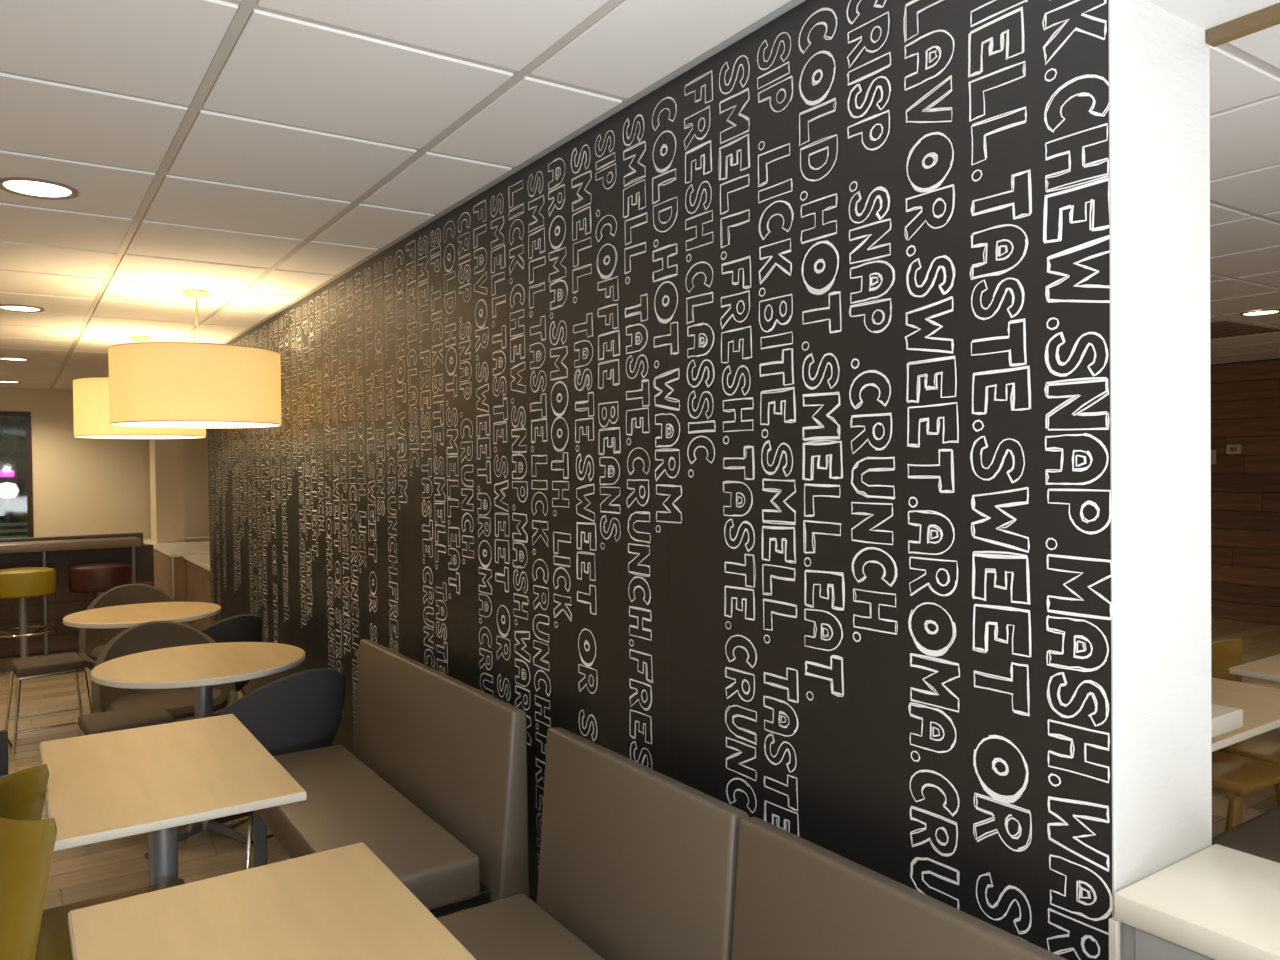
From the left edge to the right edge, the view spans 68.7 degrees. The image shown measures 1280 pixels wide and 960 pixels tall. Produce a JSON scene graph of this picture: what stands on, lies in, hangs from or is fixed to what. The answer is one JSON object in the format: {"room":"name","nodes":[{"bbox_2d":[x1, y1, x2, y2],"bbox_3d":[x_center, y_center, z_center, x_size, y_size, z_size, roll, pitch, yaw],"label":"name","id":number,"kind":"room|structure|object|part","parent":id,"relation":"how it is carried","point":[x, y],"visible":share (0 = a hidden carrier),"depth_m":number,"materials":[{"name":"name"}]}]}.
{"room":"fast food restaurant","nodes":[
{"label":"fast food restaurant","id":0,"kind":"room"},
{"bbox_2d":[0,533,153,658],"bbox_3d":[-5.679,0.993,7.544,3.150,0.985,0.132,-1,1,-34],"label":"wall","id":1,"kind":"structure","parent":0,"point":[63,602],"depth_m":7.97,"materials":[{"name":"brown laminate"}]},
{"bbox_2d":[0,388,209,544],"bbox_3d":[-3.951,0.128,11.884,12.500,2.543,0.120,-1,1,-34],"label":"wall","id":2,"kind":"structure","parent":0,"point":[81,486],"depth_m":10.37,"materials":[{"name":"beige paint"}]},
{"bbox_2d":[0,411,33,538],"bbox_3d":[-7.216,0.017,9.656,1.600,1.470,0.120,-1,1,-34],"label":"window","id":3,"kind":"structure","parent":2,"relation":"in","point":[16,489],"depth_m":10.02,"materials":[{"name":"black glass"}]},
{"bbox_2d":[144,544,185,601],"bbox_3d":[-4.431,1.062,9.684,0.990,0.752,2.200,-1,1,-34],"label":"wall","id":4,"kind":"structure","parent":0,"point":[163,577],"depth_m":8.67,"materials":[{"name":"brown wood"}]},
{"bbox_2d":[172,557,173,596],"bbox_3d":[-4.227,1.077,8.493,0.010,0.752,0.010,-1,1,-34],"label":"trim","id":5,"kind":"structure","parent":4,"relation":"attached to","point":[172,557],"depth_m":8.49,"materials":[{"name":"beige"}]},
{"bbox_2d":[143,536,209,556],"bbox_3d":[-4.434,0.668,9.674,1.030,0.035,2.210,-1,1,-34],"label":"cap","id":6,"kind":"object","parent":4,"relation":"on","point":[192,545],"visible":0.3,"depth_m":9.25,"materials":[{"name":"beige stone"}]},
{"bbox_2d":[183,554,209,570],"bbox_3d":[-3.660,0.700,8.046,0.290,0.034,1.315,-1,1,-34],"label":"cap","id":7,"kind":"object","parent":4,"relation":"on","point":[202,560],"visible":0.48,"depth_m":8.09,"materials":[{"name":"beige stone"}]},
{"bbox_2d":[149,439,184,542],"bbox_3d":[-5.035,-0.171,9.962,0.265,1.646,0.450,-1,1,-34],"label":"wall column","id":8,"kind":"structure","parent":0,"point":[166,455],"depth_m":9.79,"materials":[{"name":"beige paint"}]},
{"bbox_2d":[185,560,210,629],"bbox_3d":[-3.653,1.086,8.057,0.268,0.735,1.330,-1,1,-34],"label":"wall","id":9,"kind":"structure","parent":0,"point":[198,588],"depth_m":7.98,"materials":[{"name":"brown wood"}]},
{"bbox_2d":[0,0,1279,389],"bbox_3d":[0.123,-1.050,5.806,12.500,0.104,14.500,-1,1,-34],"label":"ceiling","id":10,"kind":"structure","parent":0,"point":[249,154],"depth_m":2.54,"materials":[{"name":"white tile"}]},
{"bbox_2d":[0,380,20,382],"bbox_3d":[-6.233,-0.969,9.239,0.226,0.010,0.226,-1,1,-34],"label":"recessed light","id":11,"kind":"object","parent":10,"relation":"in","point":[1,381],"visible":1,"depth_m":9.22,"materials":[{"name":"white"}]},
{"bbox_2d":[0,357,29,360],"bbox_3d":[-4.957,-0.956,7.410,0.226,0.010,0.226,-1,1,-34],"label":"recessed light","id":12,"kind":"object","parent":10,"relation":"in","point":[1,358],"visible":1,"depth_m":7.42,"materials":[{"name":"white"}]},
{"bbox_2d":[0,304,43,312],"bbox_3d":[-3.402,-0.941,5.141,0.226,0.010,0.226,-1,1,-34],"label":"recessed light","id":13,"kind":"object","parent":10,"relation":"in","point":[7,307],"visible":1,"depth_m":5.15,"materials":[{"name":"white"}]},
{"bbox_2d":[0,177,78,199],"bbox_3d":[-1.917,-0.926,2.983,0.226,0.010,0.226,-1,1,-34],"label":"recessed light","id":14,"kind":"object","parent":10,"relation":"in","point":[27,187],"visible":1,"depth_m":2.98,"materials":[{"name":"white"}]},
{"bbox_2d":[73,335,205,438],"bbox_3d":[-3.354,-0.625,6.298,0.786,0.676,0.786,-1,1,-34],"label":"pendant lamp","id":15,"kind":"object","parent":10,"relation":"hanging from","point":[91,413],"visible":0.56,"depth_m":5.95,"materials":[{"name":"beige fabric"}]},
{"bbox_3d":[-3.353,-0.472,6.300,0.784,0.365,0.784,-1,1,-34],"label":"lamp shade","id":16,"kind":"part","parent":15,"relation":"part of","materials":[{"name":"fabric"}]},
{"bbox_2d":[76,435,204,438],"bbox_3d":[-3.350,-0.291,6.303,0.776,0.005,0.776,-1,1,-34],"label":"diffuser","id":17,"kind":"object","parent":15,"relation":"attached to","point":[78,436],"depth_m":6.27,"materials":[{"name":"white plastic"}]},
{"bbox_2d":[108,289,281,427],"bbox_3d":[-2.238,-0.615,4.738,0.786,0.676,0.786,-1,1,-34],"label":"pendant lamp","id":18,"kind":"object","parent":10,"relation":"hanging from","point":[152,384],"visible":1,"depth_m":4.41,"materials":[{"name":"beige fabric"}]},
{"bbox_3d":[-2.236,-0.462,4.741,0.784,0.365,0.784,-1,1,-34],"label":"lamp shade","id":19,"kind":"part","parent":18,"relation":"part of","materials":[{"name":"fabric"}]},
{"bbox_2d":[111,421,280,427],"bbox_3d":[-2.234,-0.281,4.743,0.776,0.005,0.776,-1,1,-34],"label":"diffuser","id":20,"kind":"object","parent":18,"relation":"attached to","point":[151,424],"depth_m":4.68,"materials":[{"name":"white plastic"}]},
{"bbox_3d":[-2.240,-0.771,4.736,0.033,0.294,0.012,-1,1,-34],"label":"stem","id":21,"kind":"part","parent":18,"relation":"part of","materials":[{"name":"beige metal"}]},
{"bbox_2d":[1210,321,1279,338],"bbox_3d":[4.057,-1.047,6.591,0.840,0.012,0.480,-1,1,-34],"label":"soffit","id":22,"kind":"object","parent":10,"relation":"in","point":[1223,329],"visible":0.59,"depth_m":6.53,"materials":[{"name":"brown wood"}]},
{"bbox_2d":[1239,309,1279,315],"bbox_3d":[3.859,-1.038,5.823,0.226,0.010,0.226,-1,1,-34],"label":"recessed light","id":23,"kind":"object","parent":10,"relation":"in","point":[1272,311],"visible":1,"depth_m":5.82,"materials":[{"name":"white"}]},
{"bbox_2d":[0,618,1279,917],"bbox_3d":[0.153,1.501,5.845,12.500,0.120,14.500,-1,1,-34],"label":"floor","id":24,"kind":"structure","parent":0,"point":[114,866],"depth_m":3.99,"materials":[{"name":"beige wood"}]},
{"bbox_2d":[0,730,10,779],"bbox_3d":[-2.349,1.212,3.116,0.550,0.600,0.440,-1,1,-34],"label":"lounge chair","id":25,"kind":"object","parent":24,"relation":"on","point":[4,767],"visible":0.1,"depth_m":3.38,"materials":[{"name":"grey fabric"}]},
{"bbox_2d":[0,567,58,673],"bbox_3d":[-4.841,1.088,7.357,0.468,0.780,0.468,-1,1,-34],"label":"bar stool","id":26,"kind":"object","parent":24,"relation":"on","point":[23,583],"visible":0.73,"depth_m":7.26,"materials":[{"name":"yellow leather"}]},
{"bbox_3d":[-4.840,1.176,7.359,0.060,0.544,0.059,-1,1,-34],"label":"post","id":27,"kind":"part","parent":26,"relation":"part of","materials":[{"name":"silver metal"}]},
{"bbox_3d":[-4.844,0.800,7.353,0.452,0.205,0.452,-1,1,-34],"label":"seat","id":28,"kind":"part","parent":26,"relation":"part of","materials":[{"name":"yellow leather"}]},
{"bbox_2d":[4,652,91,753],"bbox_3d":[-3.399,1.262,5.388,0.408,0.459,0.408,-1,1,-40],"label":"stool","id":29,"kind":"object","parent":24,"relation":"on","point":[23,667],"visible":0.82,"depth_m":5.32,"materials":[{"name":"brown fabric"}]},
{"bbox_3d":[-3.645,1.295,5.411,0.074,0.398,0.018,-1,1,5],"label":"leg","id":30,"kind":"part","parent":29,"relation":"part of","materials":[{"name":"silver metal"}]},
{"bbox_3d":[-3.421,1.297,5.142,0.018,0.398,0.074,-1,1,5],"label":"leg","id":31,"kind":"part","parent":29,"relation":"part of","materials":[{"name":"silver metal"}]},
{"bbox_3d":[-3.401,1.059,5.385,0.330,0.053,0.330,-1,1,-40],"label":"seat","id":32,"kind":"part","parent":29,"relation":"part of","materials":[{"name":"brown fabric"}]},
{"bbox_3d":[-3.401,1.095,5.386,0.323,0.018,0.323,-1,1,-40],"label":"seat frame","id":33,"kind":"part","parent":29,"relation":"part of","materials":[{"name":"silver metal"}]},
{"bbox_3d":[-3.376,1.289,5.635,0.018,0.398,0.074,-1,1,5],"label":"leg","id":34,"kind":"part","parent":29,"relation":"part of","materials":[{"name":"silver metal"}]},
{"bbox_3d":[-3.152,1.290,5.366,0.074,0.398,0.018,-1,1,5],"label":"leg","id":35,"kind":"part","parent":29,"relation":"part of","materials":[{"name":"silver metal"}]},
{"bbox_2d":[0,536,140,655],"bbox_3d":[-5.551,1.006,7.318,2.910,0.962,0.370,-1,1,-34],"label":"bar table","id":36,"kind":"object","parent":24,"relation":"on","point":[113,542],"depth_m":7.78,"materials":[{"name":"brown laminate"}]},
{"bbox_3d":[-4.946,1.024,7.793,0.032,0.897,0.034,-1,1,-34],"label":"post","id":37,"kind":"part","parent":36,"relation":"part of","materials":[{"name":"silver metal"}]},
{"bbox_2d":[0,536,140,553],"bbox_3d":[-5.556,0.559,7.311,2.910,0.067,0.370,-1,1,-34],"label":"countertop","id":38,"kind":"structure","parent":36,"relation":"on","point":[113,542],"depth_m":7.72,"materials":[{"name":"grey laminate"}]},
{"bbox_3d":[-4.404,1.012,8.158,0.032,0.897,0.034,-1,1,-34],"label":"post","id":39,"kind":"part","parent":36,"relation":"part of","materials":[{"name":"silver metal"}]},
{"bbox_2d":[0,764,184,959],"bbox_3d":[-1.335,1.113,2.177,0.555,0.805,0.456,-1,1,-34],"label":"shell chair","id":40,"kind":"object","parent":24,"relation":"on","point":[28,931],"visible":0.7,"depth_m":1.96,"materials":[{"name":"yellow plastic"}]},
{"bbox_3d":[-1.276,1.070,2.217,0.410,0.020,0.390,-1,1,-34],"label":"seat","id":41,"kind":"part","parent":40,"relation":"part of","materials":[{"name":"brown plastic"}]},
{"bbox_2d":[68,563,131,629],"bbox_3d":[-4.401,1.078,7.654,0.468,0.780,0.468,-1,1,-34],"label":"bar stool","id":42,"kind":"object","parent":24,"relation":"on","point":[100,578],"visible":0.54,"depth_m":7.47,"materials":[{"name":"red leather"}]},
{"bbox_3d":[-4.404,0.791,7.650,0.452,0.205,0.452,-1,1,-34],"label":"seat","id":43,"kind":"part","parent":42,"relation":"part of","materials":[{"name":"red leather"}]},
{"bbox_2d":[77,704,175,736],"bbox_3d":[-2.254,1.267,4.121,0.408,0.459,0.408,-1,1,-39],"label":"stool","id":44,"kind":"object","parent":24,"relation":"on","point":[154,714],"visible":0.39,"depth_m":4.07,"materials":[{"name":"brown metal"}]},
{"bbox_2d":[79,584,189,670],"bbox_3d":[-3.167,1.081,5.905,0.630,0.798,0.630,-1,1,-34],"label":"tub chair","id":45,"kind":"object","parent":24,"relation":"on","point":[92,641],"visible":0.2,"depth_m":6.04,"materials":[{"name":"brown fabric"}]},
{"bbox_2d":[89,644,105,660],"bbox_3d":[-3.166,1.097,5.906,0.524,0.125,0.524,-1,1,-34],"label":"seat cushion","id":46,"kind":"object","parent":45,"relation":"on","point":[94,649],"depth_m":5.78,"materials":[{"name":"brown fabric"}]},
{"bbox_2d":[63,602,220,628],"bbox_3d":[-2.797,1.113,5.305,0.790,0.738,0.790,-1,1,-34],"label":"round table","id":47,"kind":"object","parent":24,"relation":"on","point":[120,616],"visible":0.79,"depth_m":5.20,"materials":[{"name":"beige"}]},
{"bbox_2d":[91,621,237,721],"bbox_3d":[-2.282,1.103,4.524,0.630,0.773,0.630,-1,1,-37],"label":"tub chair","id":48,"kind":"object","parent":24,"relation":"on","point":[152,635],"visible":0.29,"depth_m":4.60,"materials":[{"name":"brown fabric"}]},
{"bbox_2d":[105,687,226,719],"bbox_3d":[-2.282,1.107,4.524,0.524,0.125,0.524,-1,1,-37],"label":"seat cushion","id":49,"kind":"object","parent":48,"relation":"on","point":[179,702],"depth_m":4.49,"materials":[{"name":"brown fabric"}]},
{"bbox_2d":[40,714,306,885],"bbox_3d":[-1.288,1.138,2.536,0.533,0.740,0.903,-1,1,-34],"label":"dining table","id":50,"kind":"object","parent":24,"relation":"on","point":[155,780],"visible":0.84,"depth_m":2.43,"materials":[{"name":"beige"}]},
{"bbox_2d":[91,642,304,858],"bbox_3d":[-1.828,1.122,3.932,0.810,0.738,0.810,-1,1,-34],"label":"round table","id":51,"kind":"object","parent":24,"relation":"on","point":[201,667],"visible":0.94,"depth_m":3.85,"materials":[{"name":"beige"}]},
{"bbox_2d":[200,614,261,695],"bbox_3d":[-2.458,1.109,5.250,0.630,0.743,0.630,0,1,25],"label":"tub chair","id":52,"kind":"object","parent":24,"relation":"on","point":[243,627],"visible":0.16,"depth_m":5.10,"materials":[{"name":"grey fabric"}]},
{"bbox_2d":[235,680,249,689],"bbox_3d":[-2.458,1.099,5.250,0.524,0.125,0.524,0,1,25],"label":"seat cushion","id":53,"kind":"object","parent":52,"relation":"on","point":[239,685],"depth_m":5.20,"materials":[{"name":"grey fabric"}]},
{"bbox_2d":[182,668,344,869],"bbox_3d":[-1.554,1.121,3.893,0.630,0.738,0.630,0,1,36],"label":"tub chair","id":54,"kind":"object","parent":24,"relation":"on","point":[302,710],"visible":0.45,"depth_m":3.67,"materials":[{"name":"grey fabric"}]},
{"bbox_3d":[-1.811,1.342,3.857,0.144,0.304,0.018,-1,1,-9],"label":"leg","id":55,"kind":"part","parent":54,"relation":"part of","materials":[{"name":"silver metal"}]},
{"bbox_3d":[-1.513,1.342,3.637,0.018,0.304,0.144,-1,1,-9],"label":"leg","id":56,"kind":"part","parent":54,"relation":"part of","materials":[{"name":"silver metal"}]},
{"bbox_2d":[68,842,475,959],"bbox_3d":[-0.554,1.145,1.474,0.538,0.740,0.900,-1,1,-34],"label":"dining table","id":57,"kind":"object","parent":24,"relation":"on","point":[341,903],"visible":1,"depth_m":1.65,"materials":[{"name":"beige"}]},
{"bbox_2d":[253,639,528,916],"bbox_3d":[-0.909,1.071,3.082,0.515,0.848,1.375,-1,1,-34],"label":"bench","id":58,"kind":"object","parent":24,"relation":"on","point":[433,780],"visible":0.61,"depth_m":2.89,"materials":[{"name":"brown leather"}]},
{"bbox_3d":[-1.402,1.345,3.460,0.040,0.300,0.040,-1,1,-34],"label":"leg","id":59,"kind":"part","parent":58,"relation":"part of","materials":[{"name":"grey metal"}]},
{"bbox_3d":[-0.965,1.103,3.045,0.380,0.117,1.315,-1,1,-34],"label":"seat","id":60,"kind":"part","parent":58,"relation":"part of","materials":[{"name":"brown leather"}]},
{"bbox_3d":[-0.738,0.917,3.197,0.097,0.548,1.375,-1,1,-34],"label":"backrest","id":61,"kind":"part","parent":58,"relation":"part of","materials":[{"name":"brown leather"}]},
{"bbox_3d":[-0.885,1.178,3.099,0.440,0.033,1.255,-1,1,-34],"label":"seat frame","id":62,"kind":"part","parent":58,"relation":"part of","materials":[{"name":"black metal"}]},
{"bbox_2d":[437,727,748,959],"bbox_3d":[-0.200,1.078,2.031,0.515,0.848,0.762,-1,1,-34],"label":"bench","id":63,"kind":"object","parent":24,"relation":"on","point":[637,862],"visible":0.88,"depth_m":2.12,"materials":[{"name":"brown leather"}]},
{"bbox_3d":[-0.255,1.110,1.994,0.380,0.117,0.702,-1,1,-34],"label":"seat","id":64,"kind":"part","parent":63,"relation":"part of","materials":[{"name":"brown leather"}]},
{"bbox_3d":[-0.028,0.924,2.146,0.097,0.548,0.762,-1,1,-34],"label":"backrest","id":65,"kind":"part","parent":63,"relation":"part of","materials":[{"name":"brown leather"}]},
{"bbox_2d":[732,817,1066,959],"bbox_3d":[0.406,1.084,1.134,0.515,0.848,1.374,-1,1,-34],"label":"bench","id":66,"kind":"object","parent":24,"relation":"on","point":[796,898],"visible":1,"depth_m":1.60,"materials":[{"name":"brown leather"}]},
{"bbox_2d":[1211,704,1242,737],"bbox_3d":[1.081,1.030,2.456,0.626,0.900,0.650,-1,1,-34],"label":"table","id":67,"kind":"object","parent":24,"relation":"on","point":[1224,719],"visible":0.07,"depth_m":2.32,"materials":[{"name":"beige"}]},
{"bbox_2d":[1211,677,1279,751],"bbox_3d":[1.721,1.093,3.137,0.885,0.740,0.738,-1,1,-34],"label":"dining table","id":68,"kind":"object","parent":24,"relation":"on","point":[1260,705],"visible":0.02,"depth_m":3.00,"materials":[{"name":"beige wood"}]},
{"bbox_2d":[1211,639,1279,830],"bbox_3d":[2.391,1.049,3.569,0.419,0.802,0.462,-1,1,-34],"label":"wooden chair","id":69,"kind":"object","parent":24,"relation":"on","point":[1225,654],"visible":0.2,"depth_m":3.70,"materials":[{"name":"brown wood"}]},
{"bbox_3d":[2.285,0.757,3.716,0.320,0.220,0.055,-1,1,-34],"label":"backrest","id":70,"kind":"part","parent":69,"relation":"part of","materials":[{"name":"brown"}]},
{"bbox_3d":[2.430,1.144,3.817,0.042,0.605,0.096,-1,1,-34],"label":"leg","id":71,"kind":"part","parent":69,"relation":"part of","materials":[{"name":"brown wood"}]},
{"bbox_3d":[2.404,1.008,3.548,0.419,0.030,0.360,-1,1,-34],"label":"seat","id":72,"kind":"part","parent":69,"relation":"part of","materials":[{"name":"brown wood"}]},
{"bbox_2d":[1212,750,1279,829],"bbox_3d":[1.996,1.230,3.310,0.462,0.457,0.419,-1,1,-34],"label":"wooden chair","id":73,"kind":"object","parent":24,"relation":"on","point":[1233,774],"visible":0.31,"depth_m":3.17,"materials":[{"name":"brown wood"}]},
{"bbox_3d":[1.940,1.240,3.067,0.096,0.448,0.042,-1,1,-34],"label":"leg","id":74,"kind":"part","parent":73,"relation":"part of","materials":[{"name":"brown wood"}]},
{"bbox_3d":[2.014,1.016,3.321,0.360,0.030,0.419,-1,1,-34],"label":"seat","id":75,"kind":"part","parent":73,"relation":"part of","materials":[{"name":"brown wood"}]},
{"bbox_3d":[2.257,1.241,3.276,0.078,0.429,0.040,-1,1,-5],"label":"leg","id":76,"kind":"part","parent":73,"relation":"part of","materials":[{"name":"brown wood"}]},
{"bbox_2d":[1212,805,1279,862],"bbox_3d":[2.040,1.225,2.700,0.720,0.420,0.480,-1,1,-34],"label":"ottoman","id":77,"kind":"object","parent":24,"relation":"on","point":[1259,836],"visible":0.18,"depth_m":2.68,"materials":[{"name":"brown fabric"}]},
{"bbox_2d":[1229,654,1279,681],"bbox_3d":[2.793,1.074,3.527,0.900,0.740,0.670,-1,1,-34],"label":"dining table","id":78,"kind":"object","parent":24,"relation":"on","point":[1268,668],"visible":1,"depth_m":3.52,"materials":[{"name":"beige wood"}]},
{"bbox_2d":[1242,676,1279,688],"bbox_3d":[3.079,1.199,4.519,0.419,0.457,0.462,-1,1,-16],"label":"wooden chair","id":79,"kind":"object","parent":24,"relation":"on","point":[1249,680],"visible":0.02,"depth_m":4.50,"materials":[{"name":"brown wood"}]},
{"bbox_2d":[1121,922,1213,959],"bbox_3d":[1.710,1.074,0.097,0.280,0.868,3.236,-1,1,-34],"label":"wall","id":80,"kind":"structure","parent":0,"point":[1136,944],"depth_m":1.31,"materials":[{"name":"white paint"}]},
{"bbox_2d":[1109,917,1120,959],"bbox_3d":[0.690,1.067,1.359,0.012,0.868,0.012,-1,1,-34],"label":"trim","id":81,"kind":"structure","parent":80,"relation":"attached to","point":[1114,925],"depth_m":1.35,"materials":[{"name":"beige"}]},
{"bbox_2d":[1114,844,1279,959],"bbox_3d":[1.708,0.619,0.097,0.304,0.040,3.223,-1,1,-34],"label":"countertop","id":82,"kind":"structure","parent":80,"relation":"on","point":[1218,902],"depth_m":1.32,"materials":[{"name":"beige stone"}]},
{"bbox_2d":[1147,0,1279,30],"bbox_3d":[1.690,-0.823,0.071,0.276,0.243,3.236,-1,1,-34],"label":"wall header","id":83,"kind":"structure","parent":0,"point":[1205,14],"depth_m":1.42,"materials":[{"name":"white paint"}]},
{"bbox_2d":[1207,3,1279,46],"bbox_3d":[1.811,-0.694,0.151,0.024,0.024,3.232,-1,1,-34],"label":"trim","id":84,"kind":"structure","parent":83,"relation":"attached to","point":[1267,17],"depth_m":1.44,"materials":[{"name":"brown wood"}]},
{"bbox_2d":[1210,358,1279,625],"bbox_3d":[5.353,0.054,9.344,0.114,2.543,14.500,-1,1,-34],"label":"wall","id":85,"kind":"structure","parent":0,"point":[1245,395],"depth_m":8.76,"materials":[{"name":"brown laminate"}]},
{"bbox_2d":[1211,450,1215,463],"bbox_3d":[5.490,-0.221,9.018,0.012,0.140,0.100,-1,1,-34],"label":"switch plate","id":86,"kind":"object","parent":85,"relation":"attached to","point":[1213,452],"visible":0.44,"depth_m":8.99,"materials":[{"name":"beige plastic"}]},
{"bbox_2d":[1226,444,1241,453],"bbox_3d":[5.601,-0.290,8.833,0.032,0.090,0.130,-1,1,-34],"label":"thermostat","id":87,"kind":"object","parent":85,"relation":"attached to","point":[1235,448],"visible":1,"depth_m":8.82,"materials":[{"name":"beige plastic"}]},
{"bbox_3d":[-1.246,0.252,4.463,0.280,2.453,7.310,-1,1,-34],"label":"wall","id":88,"kind":"structure","parent":0,"visible":0},
{"bbox_2d":[223,0,805,343],"bbox_3d":[-1.387,-0.962,4.360,0.024,0.007,7.310,-1,1,-34],"label":"trim","id":89,"kind":"structure","parent":88,"relation":"attached to","point":[791,4],"depth_m":2.51,"materials":[{"name":"grey"}]},
{"bbox_2d":[208,0,1115,959],"bbox_3d":[-1.361,0.261,4.378,0.005,2.439,7.321,-1,1,-34],"label":"wall mural","id":90,"kind":"object","parent":88,"relation":"attached to","point":[745,440],"visible":0.88,"depth_m":1.91,"materials":[{"name":"black paint"}]},
{"bbox_3d":[-3.199,0.242,7.103,0.003,2.439,0.748,-1,1,-34],"label":"mural panel","id":91,"kind":"part","parent":90,"relation":"part of","materials":[{"name":"black paint"}]},
{"bbox_3d":[-2.479,0.250,6.036,0.003,2.439,1.824,-1,1,-34],"label":"mural panel","id":92,"kind":"part","parent":90,"relation":"part of","materials":[{"name":"black paint"}]},
{"bbox_3d":[-1.458,0.260,4.524,0.003,2.439,1.824,-1,1,-34],"label":"mural panel","id":93,"kind":"part","parent":90,"relation":"part of","materials":[{"name":"black paint"}]},
{"bbox_3d":[-0.437,0.271,3.011,0.003,2.439,1.824,-1,1,-34],"label":"mural panel","id":94,"kind":"part","parent":90,"relation":"part of","materials":[{"name":"black paint"}]},
{"bbox_3d":[0.377,0.279,1.804,0.003,2.439,1.085,-1,1,-34],"label":"mural panel","id":95,"kind":"part","parent":90,"relation":"part of","materials":[{"name":"black paint"}]},
{"bbox_2d":[1108,0,1211,905],"bbox_3d":[0.796,-0.051,1.426,0.288,1.330,0.006,-1,1,-34],"label":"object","id":96,"kind":"structure","parent":88,"relation":"attached to","point":[1159,60],"depth_m":1.41,"materials":[{"name":"white paint"}]}
]}

